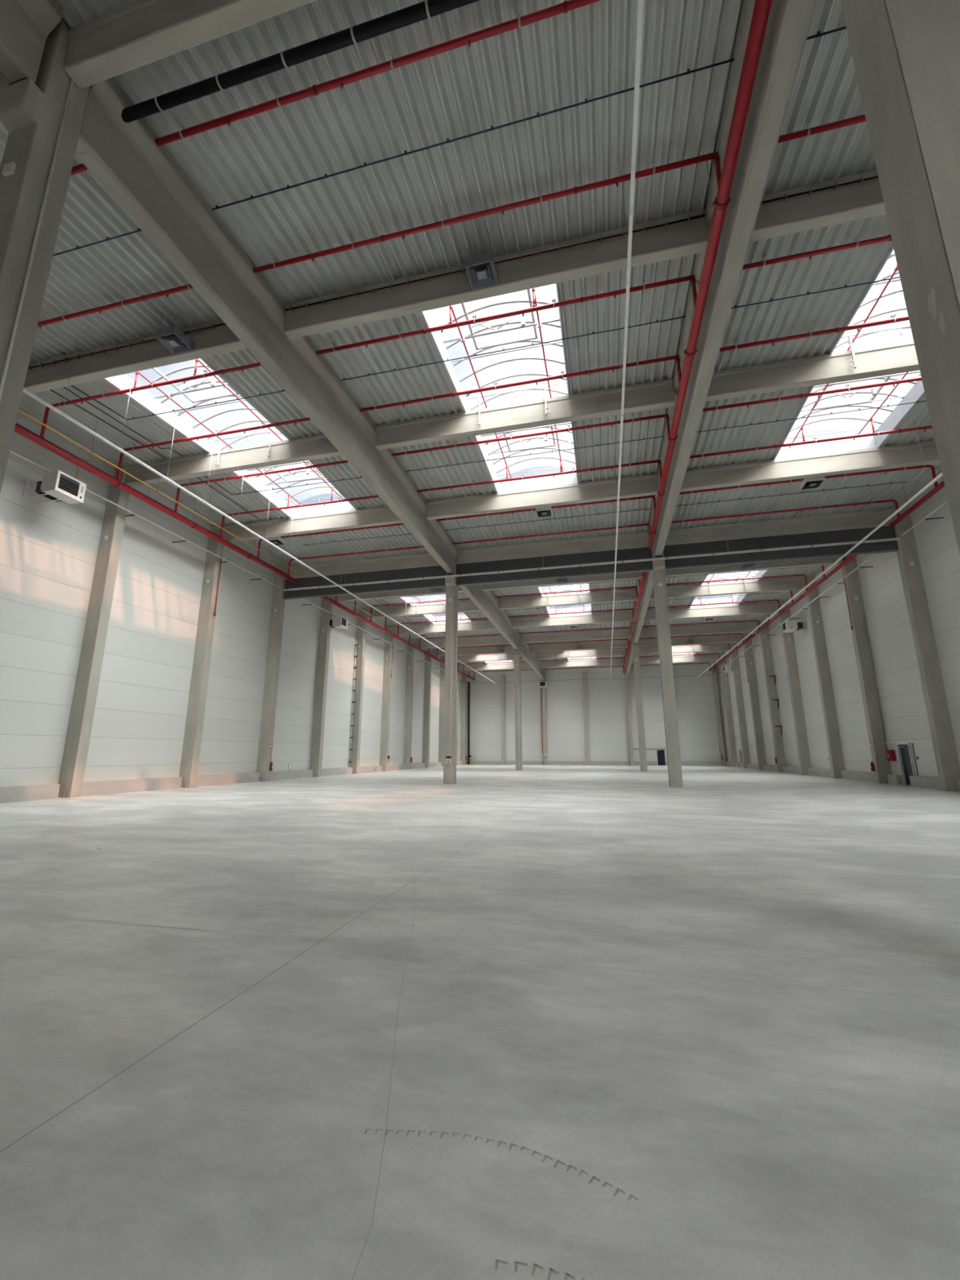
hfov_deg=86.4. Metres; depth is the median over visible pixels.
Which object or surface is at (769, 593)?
cable line
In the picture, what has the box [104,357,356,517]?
window
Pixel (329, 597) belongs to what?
cable tray
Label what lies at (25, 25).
girder
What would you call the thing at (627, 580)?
cable line
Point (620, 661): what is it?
roof beam
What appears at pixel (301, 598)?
conduit
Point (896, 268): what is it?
pipe
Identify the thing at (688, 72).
cable line
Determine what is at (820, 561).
roof beam
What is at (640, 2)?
light trunking
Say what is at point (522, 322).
vent
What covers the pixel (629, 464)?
pipe
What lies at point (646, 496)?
pipe
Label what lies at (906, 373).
pipe
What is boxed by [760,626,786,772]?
wall column
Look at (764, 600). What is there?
pipe
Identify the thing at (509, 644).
pipe
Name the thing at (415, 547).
pipe
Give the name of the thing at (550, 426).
skylight
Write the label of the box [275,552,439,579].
roof beam
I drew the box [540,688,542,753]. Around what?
sprinkler riser
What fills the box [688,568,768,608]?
window
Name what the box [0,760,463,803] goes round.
baseboard
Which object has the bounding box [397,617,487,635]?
pipe
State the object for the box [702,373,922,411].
pipe
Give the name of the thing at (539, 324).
pipe
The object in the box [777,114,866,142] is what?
pipe
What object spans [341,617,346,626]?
outlet
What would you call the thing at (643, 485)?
roof beam
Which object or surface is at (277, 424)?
pipe
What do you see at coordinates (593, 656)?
window
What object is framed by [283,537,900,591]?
cable tray
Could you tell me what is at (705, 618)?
ceiling fan
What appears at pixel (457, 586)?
cable conduit
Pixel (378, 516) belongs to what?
roof beam
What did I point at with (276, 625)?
wall column
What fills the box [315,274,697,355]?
pipe
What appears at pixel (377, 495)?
pipe
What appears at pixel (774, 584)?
roof beam
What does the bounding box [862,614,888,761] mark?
cable
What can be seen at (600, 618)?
roof beam
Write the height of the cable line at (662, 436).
0.072 m
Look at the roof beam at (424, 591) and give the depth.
38.88 m
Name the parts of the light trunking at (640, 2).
drop rod, drop rod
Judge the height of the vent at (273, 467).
0.445 m
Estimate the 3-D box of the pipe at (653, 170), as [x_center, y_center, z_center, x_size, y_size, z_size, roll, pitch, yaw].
[-0.435,-9.373,11.869,11.250,1.380,0.129,-3,-13,13]
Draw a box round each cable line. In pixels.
[53,227,142,256]
[126,389,284,420]
[211,57,734,210]
[234,475,361,494]
[303,533,409,545]
[340,315,685,381]
[387,592,459,598]
[405,435,663,471]
[410,611,481,617]
[444,508,650,530]
[490,579,633,591]
[506,601,634,610]
[649,592,775,601]
[665,566,806,577]
[675,481,906,506]
[697,400,926,432]
[731,276,899,308]
[806,26,846,39]
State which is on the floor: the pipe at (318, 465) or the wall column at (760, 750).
the wall column at (760, 750)
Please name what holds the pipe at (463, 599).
hanging from the ceiling
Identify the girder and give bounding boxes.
[0,0,63,82]
[75,76,457,573]
[459,584,520,648]
[520,643,546,679]
[622,638,633,676]
[630,570,653,644]
[648,0,817,556]
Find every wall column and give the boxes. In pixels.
[57,484,129,797]
[178,537,223,787]
[256,573,284,781]
[310,599,332,777]
[349,617,366,773]
[379,633,392,771]
[403,644,413,768]
[422,654,431,767]
[438,662,444,766]
[456,671,458,765]
[460,674,466,764]
[501,674,506,764]
[541,673,547,764]
[582,671,590,764]
[624,671,634,765]
[711,666,725,765]
[720,658,737,766]
[730,650,750,768]
[744,639,766,769]
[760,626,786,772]
[779,609,811,774]
[804,587,844,778]
[841,558,892,783]
[893,515,959,791]
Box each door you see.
[656,749,666,765]
[738,748,742,767]
[895,742,915,785]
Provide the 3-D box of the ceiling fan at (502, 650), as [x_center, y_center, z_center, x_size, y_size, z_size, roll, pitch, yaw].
[2.438,1.036,60.471,0.660,0.865,0.660,-3,-13,13]
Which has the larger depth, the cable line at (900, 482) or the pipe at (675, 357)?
the cable line at (900, 482)
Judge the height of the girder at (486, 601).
2.036 m
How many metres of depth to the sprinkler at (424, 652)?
63.46 m
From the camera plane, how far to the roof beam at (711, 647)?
61.44 m
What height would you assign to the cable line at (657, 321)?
0.072 m
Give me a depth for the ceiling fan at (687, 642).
55.31 m
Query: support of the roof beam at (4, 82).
attached to the ceiling
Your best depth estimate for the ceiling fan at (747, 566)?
32.66 m
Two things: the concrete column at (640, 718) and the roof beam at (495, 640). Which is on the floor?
the concrete column at (640, 718)
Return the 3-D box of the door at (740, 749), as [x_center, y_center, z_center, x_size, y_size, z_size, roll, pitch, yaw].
[31.232,13.996,60.861,0.360,2.260,1.300,-3,-13,13]
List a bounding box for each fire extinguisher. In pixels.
[269,761,272,770]
[870,760,875,771]
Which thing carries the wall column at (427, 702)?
on the floor
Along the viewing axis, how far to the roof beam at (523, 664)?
73.06 m
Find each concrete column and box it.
[0,21,89,493]
[443,555,457,783]
[513,638,522,769]
[631,638,647,771]
[651,545,683,786]
[840,0,959,554]
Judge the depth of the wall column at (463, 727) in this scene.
76.73 m
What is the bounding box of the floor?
[0,764,959,1279]
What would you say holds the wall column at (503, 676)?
on the floor
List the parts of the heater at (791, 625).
frame, wall arm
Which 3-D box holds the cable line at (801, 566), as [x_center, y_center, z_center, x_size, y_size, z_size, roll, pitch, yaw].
[17.702,-4.813,36.389,10.250,0.072,0.050,-3,-13,13]
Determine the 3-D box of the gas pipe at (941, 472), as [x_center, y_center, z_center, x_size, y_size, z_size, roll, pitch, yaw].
[17.201,-9.085,14.168,0.080,1.513,25.200,-3,-13,13]
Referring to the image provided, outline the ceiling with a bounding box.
[0,0,942,672]
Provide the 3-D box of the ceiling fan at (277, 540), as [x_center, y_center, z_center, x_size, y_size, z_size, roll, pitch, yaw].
[-11.483,-5.905,28.864,0.740,0.897,0.740,-3,-13,13]
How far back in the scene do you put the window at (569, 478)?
18.45 m
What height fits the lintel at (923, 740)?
0.080 m
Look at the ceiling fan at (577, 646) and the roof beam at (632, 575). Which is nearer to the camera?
the roof beam at (632, 575)
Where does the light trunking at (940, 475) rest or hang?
hanging from the ceiling
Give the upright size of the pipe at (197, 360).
0.812 m
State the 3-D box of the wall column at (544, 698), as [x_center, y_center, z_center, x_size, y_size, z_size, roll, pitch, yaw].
[9.468,11.502,75.142,0.480,13.300,0.600,-3,-13,13]
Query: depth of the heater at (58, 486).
19.52 m
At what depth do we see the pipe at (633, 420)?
20.36 m
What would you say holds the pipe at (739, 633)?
hanging from the ceiling
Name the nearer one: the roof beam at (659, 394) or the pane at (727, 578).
the roof beam at (659, 394)
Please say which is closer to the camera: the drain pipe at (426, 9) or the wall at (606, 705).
the drain pipe at (426, 9)
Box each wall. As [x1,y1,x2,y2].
[0,415,463,786]
[464,662,726,765]
[716,475,959,777]
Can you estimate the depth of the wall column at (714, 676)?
69.44 m
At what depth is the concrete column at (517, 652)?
52.74 m
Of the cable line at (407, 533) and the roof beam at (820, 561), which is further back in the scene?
the roof beam at (820, 561)
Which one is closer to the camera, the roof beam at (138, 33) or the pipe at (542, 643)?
the roof beam at (138, 33)
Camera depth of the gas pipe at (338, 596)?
40.80 m
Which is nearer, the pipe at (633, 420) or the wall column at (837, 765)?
the pipe at (633, 420)
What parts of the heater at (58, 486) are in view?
wall arm, frame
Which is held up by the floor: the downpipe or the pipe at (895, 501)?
the downpipe
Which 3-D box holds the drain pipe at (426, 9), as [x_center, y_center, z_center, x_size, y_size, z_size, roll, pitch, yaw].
[-1.503,-10.446,8.577,11.000,0.462,0.199,-3,-13,13]
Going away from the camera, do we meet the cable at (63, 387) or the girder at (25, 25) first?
the girder at (25, 25)
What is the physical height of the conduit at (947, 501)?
0.175 m
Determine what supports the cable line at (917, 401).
attached to the ceiling
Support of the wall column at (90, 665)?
on the floor
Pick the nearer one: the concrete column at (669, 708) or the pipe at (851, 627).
the concrete column at (669, 708)
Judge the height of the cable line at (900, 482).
0.072 m
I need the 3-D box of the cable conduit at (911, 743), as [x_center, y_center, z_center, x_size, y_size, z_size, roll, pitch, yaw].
[22.601,6.192,26.581,0.040,1.640,0.060,-3,-13,13]
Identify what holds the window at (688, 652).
attached to the ceiling
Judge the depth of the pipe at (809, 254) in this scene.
12.86 m
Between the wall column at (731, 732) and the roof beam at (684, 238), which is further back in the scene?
the wall column at (731, 732)
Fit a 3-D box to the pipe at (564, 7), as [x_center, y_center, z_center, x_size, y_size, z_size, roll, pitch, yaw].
[-1.143,-9.948,9.010,11.250,1.272,0.129,-3,-13,13]
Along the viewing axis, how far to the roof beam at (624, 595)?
41.69 m
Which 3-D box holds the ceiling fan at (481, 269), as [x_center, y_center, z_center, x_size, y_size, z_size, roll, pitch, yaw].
[0.043,-9.477,12.806,0.660,0.865,0.660,-3,-13,13]
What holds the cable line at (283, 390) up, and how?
attached to the ceiling
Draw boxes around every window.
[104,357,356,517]
[399,594,471,623]
[420,283,578,493]
[484,660,514,663]
[537,582,592,616]
[567,656,597,660]
[671,652,695,656]
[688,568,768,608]
[772,243,924,459]
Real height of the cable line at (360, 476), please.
0.072 m
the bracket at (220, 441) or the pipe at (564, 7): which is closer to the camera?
the pipe at (564, 7)
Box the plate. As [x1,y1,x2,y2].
[1,161,16,176]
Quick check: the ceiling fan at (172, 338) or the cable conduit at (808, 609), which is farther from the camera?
the cable conduit at (808, 609)
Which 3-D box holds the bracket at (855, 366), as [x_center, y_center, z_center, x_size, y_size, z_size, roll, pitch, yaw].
[11.877,-9.230,16.392,0.185,1.180,0.083,0,-12,1]
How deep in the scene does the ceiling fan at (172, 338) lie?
14.77 m
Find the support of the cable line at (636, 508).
attached to the ceiling
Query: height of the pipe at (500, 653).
1.616 m
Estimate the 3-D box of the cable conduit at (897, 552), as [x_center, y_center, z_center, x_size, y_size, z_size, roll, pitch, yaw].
[21.200,0.806,24.819,0.040,11.500,0.035,-3,-13,13]
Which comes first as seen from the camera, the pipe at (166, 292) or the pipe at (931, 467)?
the pipe at (166, 292)
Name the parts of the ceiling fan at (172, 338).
plate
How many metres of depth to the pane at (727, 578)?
40.52 m
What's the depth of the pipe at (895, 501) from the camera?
26.10 m
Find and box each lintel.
[633,748,666,749]
[885,739,931,742]
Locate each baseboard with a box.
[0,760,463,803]
[466,760,721,765]
[725,761,959,791]
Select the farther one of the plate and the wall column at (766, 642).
the wall column at (766, 642)
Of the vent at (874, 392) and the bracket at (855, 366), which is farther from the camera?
the vent at (874, 392)
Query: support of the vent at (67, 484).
attached to the heater at (58, 486)
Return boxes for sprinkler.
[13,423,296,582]
[320,596,422,652]
[423,651,475,680]
[622,640,631,673]
[629,571,647,640]
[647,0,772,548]
[709,633,755,671]
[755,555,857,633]
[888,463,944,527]
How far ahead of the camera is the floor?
3.23 m
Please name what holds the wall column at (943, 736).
on the floor
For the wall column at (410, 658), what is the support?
on the floor
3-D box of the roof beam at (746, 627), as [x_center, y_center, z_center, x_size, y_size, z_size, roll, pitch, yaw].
[21.734,-0.990,50.350,11.890,0.880,0.370,-3,-13,13]
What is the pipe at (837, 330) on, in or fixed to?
hanging from the ceiling
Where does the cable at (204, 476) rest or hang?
attached to the ceiling
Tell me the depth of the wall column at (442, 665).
66.96 m
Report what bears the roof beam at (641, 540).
attached to the ceiling
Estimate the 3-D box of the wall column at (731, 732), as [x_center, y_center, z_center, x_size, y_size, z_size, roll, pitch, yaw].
[31.438,9.091,64.602,0.700,13.450,0.465,-3,-13,13]
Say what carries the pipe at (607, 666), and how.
hanging from the ceiling
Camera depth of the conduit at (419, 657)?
62.56 m
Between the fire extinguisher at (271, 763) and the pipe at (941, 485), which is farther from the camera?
the fire extinguisher at (271, 763)
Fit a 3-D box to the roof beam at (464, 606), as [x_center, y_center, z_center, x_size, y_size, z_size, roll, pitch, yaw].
[-5.099,-2.660,44.739,11.930,0.880,0.370,-3,-13,13]
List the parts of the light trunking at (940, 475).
drop rod, drop rod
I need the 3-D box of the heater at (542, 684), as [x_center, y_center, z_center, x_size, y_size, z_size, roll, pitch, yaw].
[9.374,6.542,75.521,1.110,0.850,0.820,-3,-13,13]
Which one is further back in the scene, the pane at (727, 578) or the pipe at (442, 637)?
the pipe at (442, 637)
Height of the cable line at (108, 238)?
0.072 m
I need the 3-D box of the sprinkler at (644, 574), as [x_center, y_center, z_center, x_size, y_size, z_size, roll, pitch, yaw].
[12.325,-3.139,40.359,0.340,1.831,22.700,-3,-13,13]
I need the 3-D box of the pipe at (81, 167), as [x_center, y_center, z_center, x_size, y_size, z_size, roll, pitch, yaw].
[-12.785,-9.326,11.765,9.110,1.292,0.129,-3,-13,13]
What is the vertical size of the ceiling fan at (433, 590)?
0.865 m
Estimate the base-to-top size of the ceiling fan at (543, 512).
0.897 m
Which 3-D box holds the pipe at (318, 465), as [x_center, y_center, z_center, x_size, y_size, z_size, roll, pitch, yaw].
[-9.543,-6.995,23.090,9.960,1.616,0.129,-3,-13,13]
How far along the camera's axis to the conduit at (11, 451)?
23.88 m
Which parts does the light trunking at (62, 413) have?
drop rod, drop rod, drop rod, drop rod, drop rod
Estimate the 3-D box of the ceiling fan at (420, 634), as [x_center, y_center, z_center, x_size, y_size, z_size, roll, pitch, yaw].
[-5.825,-0.884,51.641,0.740,0.897,0.740,-3,-13,13]
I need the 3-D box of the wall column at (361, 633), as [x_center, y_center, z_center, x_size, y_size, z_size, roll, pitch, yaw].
[-10.591,4.654,44.409,0.700,13.450,0.465,-3,-13,13]
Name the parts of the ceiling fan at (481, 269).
plate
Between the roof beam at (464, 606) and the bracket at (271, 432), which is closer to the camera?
the bracket at (271, 432)
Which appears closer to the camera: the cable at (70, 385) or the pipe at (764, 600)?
the cable at (70, 385)
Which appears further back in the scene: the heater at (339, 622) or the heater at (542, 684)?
the heater at (542, 684)
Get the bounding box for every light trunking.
[22,337,495,683]
[608,0,643,679]
[697,422,942,676]
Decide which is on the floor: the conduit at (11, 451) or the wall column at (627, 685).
the wall column at (627, 685)
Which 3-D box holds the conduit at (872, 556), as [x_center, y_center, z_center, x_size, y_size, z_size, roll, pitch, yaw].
[24.519,-2.436,38.175,0.765,0.175,21.000,-3,-13,13]
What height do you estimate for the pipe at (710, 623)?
1.142 m
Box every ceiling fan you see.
[155,309,192,354]
[266,536,285,545]
[418,633,426,636]
[430,587,441,593]
[465,235,497,289]
[497,645,503,653]
[535,506,552,517]
[556,577,567,583]
[569,624,577,627]
[576,645,582,648]
[686,638,693,644]
[703,617,714,620]
[741,563,755,569]
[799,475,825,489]
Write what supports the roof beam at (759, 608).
attached to the ceiling
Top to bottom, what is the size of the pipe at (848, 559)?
1.690 m
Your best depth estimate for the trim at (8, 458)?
26.10 m
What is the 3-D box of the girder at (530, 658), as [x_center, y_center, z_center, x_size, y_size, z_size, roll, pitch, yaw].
[6.751,2.552,65.704,0.880,2.036,22.900,-3,-13,13]
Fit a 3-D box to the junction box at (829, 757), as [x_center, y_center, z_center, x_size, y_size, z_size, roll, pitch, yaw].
[23.933,8.129,34.991,0.160,0.340,0.240,-3,-13,13]
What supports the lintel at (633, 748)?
attached to the wall at (606, 705)
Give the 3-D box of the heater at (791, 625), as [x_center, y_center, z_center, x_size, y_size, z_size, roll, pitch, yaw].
[24.694,-1.123,40.197,1.430,0.850,1.110,-3,-13,13]
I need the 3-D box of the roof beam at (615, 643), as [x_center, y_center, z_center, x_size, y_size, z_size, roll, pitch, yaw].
[11.229,0.681,58.913,11.120,0.880,0.370,-3,-13,13]
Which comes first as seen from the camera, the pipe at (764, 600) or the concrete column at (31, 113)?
the concrete column at (31, 113)
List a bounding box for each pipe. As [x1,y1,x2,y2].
[18,408,306,577]
[36,283,193,328]
[40,362,262,438]
[70,163,87,175]
[115,417,311,479]
[121,0,479,123]
[133,371,301,506]
[155,0,600,146]
[173,460,348,513]
[193,358,343,501]
[213,558,222,616]
[219,494,379,537]
[253,151,720,272]
[257,523,404,558]
[287,544,424,575]
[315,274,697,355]
[337,595,382,622]
[348,640,358,767]
[360,355,681,412]
[370,598,470,621]
[391,413,670,456]
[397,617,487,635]
[417,459,662,492]
[418,632,502,648]
[436,494,655,521]
[436,644,511,657]
[448,305,511,479]
[452,523,650,544]
[457,653,511,656]
[463,661,525,673]
[473,669,533,678]
[494,586,638,599]
[508,608,634,617]
[519,626,631,634]
[527,638,628,645]
[532,288,563,471]
[535,647,626,653]
[540,656,625,662]
[545,666,623,670]
[631,662,710,669]
[639,632,743,642]
[639,652,719,662]
[641,643,730,653]
[642,618,759,629]
[647,599,780,613]
[666,573,808,591]
[671,498,899,523]
[679,464,937,494]
[689,425,932,458]
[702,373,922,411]
[708,555,841,667]
[719,314,909,351]
[742,234,892,270]
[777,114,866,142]
[791,266,897,443]
[843,577,853,629]
[857,372,907,435]
[876,471,942,526]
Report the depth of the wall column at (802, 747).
41.49 m
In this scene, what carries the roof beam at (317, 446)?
attached to the ceiling
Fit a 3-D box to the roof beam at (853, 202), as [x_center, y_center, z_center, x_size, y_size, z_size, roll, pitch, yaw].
[11.905,-9.993,10.521,11.740,0.880,0.370,-3,-13,13]
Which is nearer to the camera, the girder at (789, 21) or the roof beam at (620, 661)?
the girder at (789, 21)
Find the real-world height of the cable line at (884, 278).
0.072 m
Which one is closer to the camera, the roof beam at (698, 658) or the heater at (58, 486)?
the heater at (58, 486)
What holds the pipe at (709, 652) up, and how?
hanging from the ceiling
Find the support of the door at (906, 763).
in the wall at (904, 712)
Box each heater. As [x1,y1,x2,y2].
[22,470,86,506]
[329,615,347,629]
[539,680,546,687]
[723,664,733,672]
[781,619,807,632]
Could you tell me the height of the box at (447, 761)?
0.450 m
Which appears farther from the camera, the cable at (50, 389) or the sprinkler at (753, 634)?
the sprinkler at (753, 634)
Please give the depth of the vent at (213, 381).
19.06 m
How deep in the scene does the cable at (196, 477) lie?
25.73 m
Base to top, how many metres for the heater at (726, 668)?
0.850 m
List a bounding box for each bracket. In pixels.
[213,440,222,465]
[267,431,272,457]
[475,396,480,425]
[544,386,549,415]
[848,335,857,368]
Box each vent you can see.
[151,364,238,403]
[267,460,324,483]
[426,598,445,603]
[461,288,537,350]
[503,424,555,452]
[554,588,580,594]
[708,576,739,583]
[811,374,890,410]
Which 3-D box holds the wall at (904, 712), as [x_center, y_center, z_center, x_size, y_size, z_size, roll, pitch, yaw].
[21.944,-0.483,24.660,0.250,14.950,95.950,-3,-13,13]
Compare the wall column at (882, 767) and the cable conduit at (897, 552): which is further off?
the wall column at (882, 767)
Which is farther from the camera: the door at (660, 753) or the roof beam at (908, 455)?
the door at (660, 753)
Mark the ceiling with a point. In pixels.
(588, 51)
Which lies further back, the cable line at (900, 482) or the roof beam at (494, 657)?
the roof beam at (494, 657)
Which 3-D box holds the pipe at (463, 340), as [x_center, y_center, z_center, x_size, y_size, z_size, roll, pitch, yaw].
[0.238,-8.692,19.665,0.120,0.812,11.200,-3,-13,13]
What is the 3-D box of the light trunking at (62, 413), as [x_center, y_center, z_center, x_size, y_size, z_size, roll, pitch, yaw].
[-6.947,-3.266,37.218,0.110,2.890,78.000,-3,-13,13]
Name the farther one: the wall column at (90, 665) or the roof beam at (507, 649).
the roof beam at (507, 649)
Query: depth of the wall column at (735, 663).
58.69 m
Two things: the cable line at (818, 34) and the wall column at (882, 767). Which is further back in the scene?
the wall column at (882, 767)
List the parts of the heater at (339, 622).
frame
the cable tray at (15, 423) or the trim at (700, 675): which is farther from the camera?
the trim at (700, 675)
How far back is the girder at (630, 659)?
62.82 m
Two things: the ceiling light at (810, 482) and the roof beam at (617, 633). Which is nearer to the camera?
the ceiling light at (810, 482)
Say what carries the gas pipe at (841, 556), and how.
hanging from the ceiling
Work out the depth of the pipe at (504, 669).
77.39 m
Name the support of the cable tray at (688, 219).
attached to the roof beam at (684, 238)
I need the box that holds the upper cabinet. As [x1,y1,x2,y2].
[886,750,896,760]
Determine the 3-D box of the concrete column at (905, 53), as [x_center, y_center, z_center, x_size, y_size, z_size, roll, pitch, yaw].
[4.315,-4.351,4.724,0.602,13.930,0.820,-3,-13,13]
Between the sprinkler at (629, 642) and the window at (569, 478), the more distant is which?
the sprinkler at (629, 642)
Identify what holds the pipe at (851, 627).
attached to the wall column at (882, 767)
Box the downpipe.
[467,681,471,764]
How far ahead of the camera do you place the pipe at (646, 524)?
28.90 m
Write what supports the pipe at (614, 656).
hanging from the ceiling
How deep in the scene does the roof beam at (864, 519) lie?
27.39 m
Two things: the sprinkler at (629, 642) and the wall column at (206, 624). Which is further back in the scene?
the sprinkler at (629, 642)
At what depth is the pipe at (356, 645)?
43.92 m
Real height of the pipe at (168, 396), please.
0.812 m
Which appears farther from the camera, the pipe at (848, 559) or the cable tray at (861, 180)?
the pipe at (848, 559)
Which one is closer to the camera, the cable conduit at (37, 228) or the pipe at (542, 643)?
the cable conduit at (37, 228)
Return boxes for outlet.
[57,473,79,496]
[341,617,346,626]
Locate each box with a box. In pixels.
[445,755,451,763]
[827,755,831,761]
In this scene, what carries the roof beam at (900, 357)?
attached to the ceiling
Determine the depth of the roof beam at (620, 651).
64.46 m
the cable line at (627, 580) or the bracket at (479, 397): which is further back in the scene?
the cable line at (627, 580)
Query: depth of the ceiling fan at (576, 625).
47.93 m
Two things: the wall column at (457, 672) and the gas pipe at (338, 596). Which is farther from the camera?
the wall column at (457, 672)
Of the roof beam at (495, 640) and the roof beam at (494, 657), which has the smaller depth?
the roof beam at (495, 640)
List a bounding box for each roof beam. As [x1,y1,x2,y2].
[0,71,11,93]
[22,319,247,395]
[63,0,316,88]
[114,434,342,486]
[211,506,402,542]
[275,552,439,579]
[284,208,707,339]
[322,586,463,601]
[358,600,479,618]
[375,378,675,449]
[385,620,497,635]
[407,635,510,648]
[425,645,514,656]
[426,473,658,519]
[440,653,524,662]
[457,532,648,564]
[457,662,531,671]
[481,572,641,591]
[497,588,636,609]
[511,611,632,628]
[520,629,630,643]
[528,640,627,652]
[535,648,626,658]
[541,657,624,667]
[631,653,725,664]
[638,633,751,647]
[639,621,767,637]
[639,642,737,654]
[644,601,789,621]
[649,576,816,599]
[665,506,907,545]
[665,555,850,577]
[680,440,939,492]
[705,340,919,401]
[750,169,886,242]
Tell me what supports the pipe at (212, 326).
attached to the roof beam at (220, 340)
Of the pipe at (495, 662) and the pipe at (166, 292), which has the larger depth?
the pipe at (495, 662)
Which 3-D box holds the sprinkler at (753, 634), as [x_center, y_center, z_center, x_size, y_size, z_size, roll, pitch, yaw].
[29.113,1.150,60.110,0.320,1.690,22.500,-3,-13,13]
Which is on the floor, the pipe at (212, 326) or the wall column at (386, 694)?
the wall column at (386, 694)
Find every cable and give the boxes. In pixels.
[49,389,166,458]
[62,386,182,456]
[70,385,126,419]
[195,476,260,520]
[204,475,253,494]
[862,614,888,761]
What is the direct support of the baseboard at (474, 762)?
attached to the wall at (606, 705)
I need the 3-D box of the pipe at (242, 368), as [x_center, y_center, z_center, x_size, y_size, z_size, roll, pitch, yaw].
[-10.957,-8.197,17.385,9.960,1.508,0.129,-3,-13,13]
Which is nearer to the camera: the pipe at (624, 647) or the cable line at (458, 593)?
the cable line at (458, 593)
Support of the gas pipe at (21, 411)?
hanging from the ceiling
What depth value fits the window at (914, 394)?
19.90 m
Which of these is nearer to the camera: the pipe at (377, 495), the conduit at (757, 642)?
the pipe at (377, 495)
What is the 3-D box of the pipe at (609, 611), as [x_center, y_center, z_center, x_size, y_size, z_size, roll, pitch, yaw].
[8.052,-1.893,46.045,11.250,1.488,0.129,-3,-13,13]
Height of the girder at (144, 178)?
2.036 m
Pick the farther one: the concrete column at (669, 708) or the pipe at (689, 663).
the pipe at (689, 663)
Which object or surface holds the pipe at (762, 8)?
attached to the girder at (789, 21)
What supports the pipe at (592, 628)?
hanging from the ceiling
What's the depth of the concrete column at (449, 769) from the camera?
29.90 m
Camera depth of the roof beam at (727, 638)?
55.74 m
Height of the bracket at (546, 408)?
1.180 m
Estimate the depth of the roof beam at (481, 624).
50.32 m
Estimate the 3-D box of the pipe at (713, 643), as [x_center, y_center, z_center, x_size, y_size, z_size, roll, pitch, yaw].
[23.840,1.149,60.419,10.510,1.466,0.129,-3,-13,13]
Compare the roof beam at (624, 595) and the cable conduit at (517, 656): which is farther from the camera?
the cable conduit at (517, 656)
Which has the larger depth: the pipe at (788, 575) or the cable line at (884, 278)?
the pipe at (788, 575)
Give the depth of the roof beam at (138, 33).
8.42 m
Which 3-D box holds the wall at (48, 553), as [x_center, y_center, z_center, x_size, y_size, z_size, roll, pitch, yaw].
[-13.916,1.404,33.152,0.250,14.950,95.950,-3,-13,13]
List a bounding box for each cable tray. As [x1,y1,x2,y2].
[15,422,287,574]
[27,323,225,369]
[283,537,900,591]
[284,214,704,311]
[328,597,466,674]
[760,175,878,206]
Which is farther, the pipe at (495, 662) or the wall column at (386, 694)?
the pipe at (495, 662)
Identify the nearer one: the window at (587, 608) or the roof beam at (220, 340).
the roof beam at (220, 340)
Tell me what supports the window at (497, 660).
attached to the ceiling
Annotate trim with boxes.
[8,457,460,680]
[475,675,707,683]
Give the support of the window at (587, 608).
attached to the ceiling
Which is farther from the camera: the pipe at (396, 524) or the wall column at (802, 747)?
the wall column at (802, 747)
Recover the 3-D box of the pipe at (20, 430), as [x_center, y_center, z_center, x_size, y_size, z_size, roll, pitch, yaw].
[-14.855,-7.096,22.061,0.360,1.878,23.900,-3,-13,13]
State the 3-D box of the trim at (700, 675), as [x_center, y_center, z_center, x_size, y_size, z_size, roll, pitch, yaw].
[15.684,5.779,75.160,35.300,0.040,0.030,-3,-13,13]
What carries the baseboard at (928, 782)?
attached to the wall at (904, 712)
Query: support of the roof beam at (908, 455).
attached to the ceiling
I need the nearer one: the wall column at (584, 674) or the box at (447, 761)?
the box at (447, 761)
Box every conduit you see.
[0,79,73,399]
[9,449,280,587]
[301,598,413,654]
[416,657,467,682]
[455,586,457,763]
[517,656,519,767]
[713,641,757,674]
[762,555,873,638]
[808,608,829,755]
[897,551,940,779]
[901,500,948,535]
[911,742,918,775]
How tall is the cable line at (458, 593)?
0.072 m
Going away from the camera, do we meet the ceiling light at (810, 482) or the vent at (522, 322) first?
the vent at (522, 322)
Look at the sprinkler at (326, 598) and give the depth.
43.49 m
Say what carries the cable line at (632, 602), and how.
attached to the ceiling
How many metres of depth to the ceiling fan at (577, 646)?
58.01 m
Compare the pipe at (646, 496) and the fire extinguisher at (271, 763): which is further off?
the fire extinguisher at (271, 763)
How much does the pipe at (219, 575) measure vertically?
3.320 m

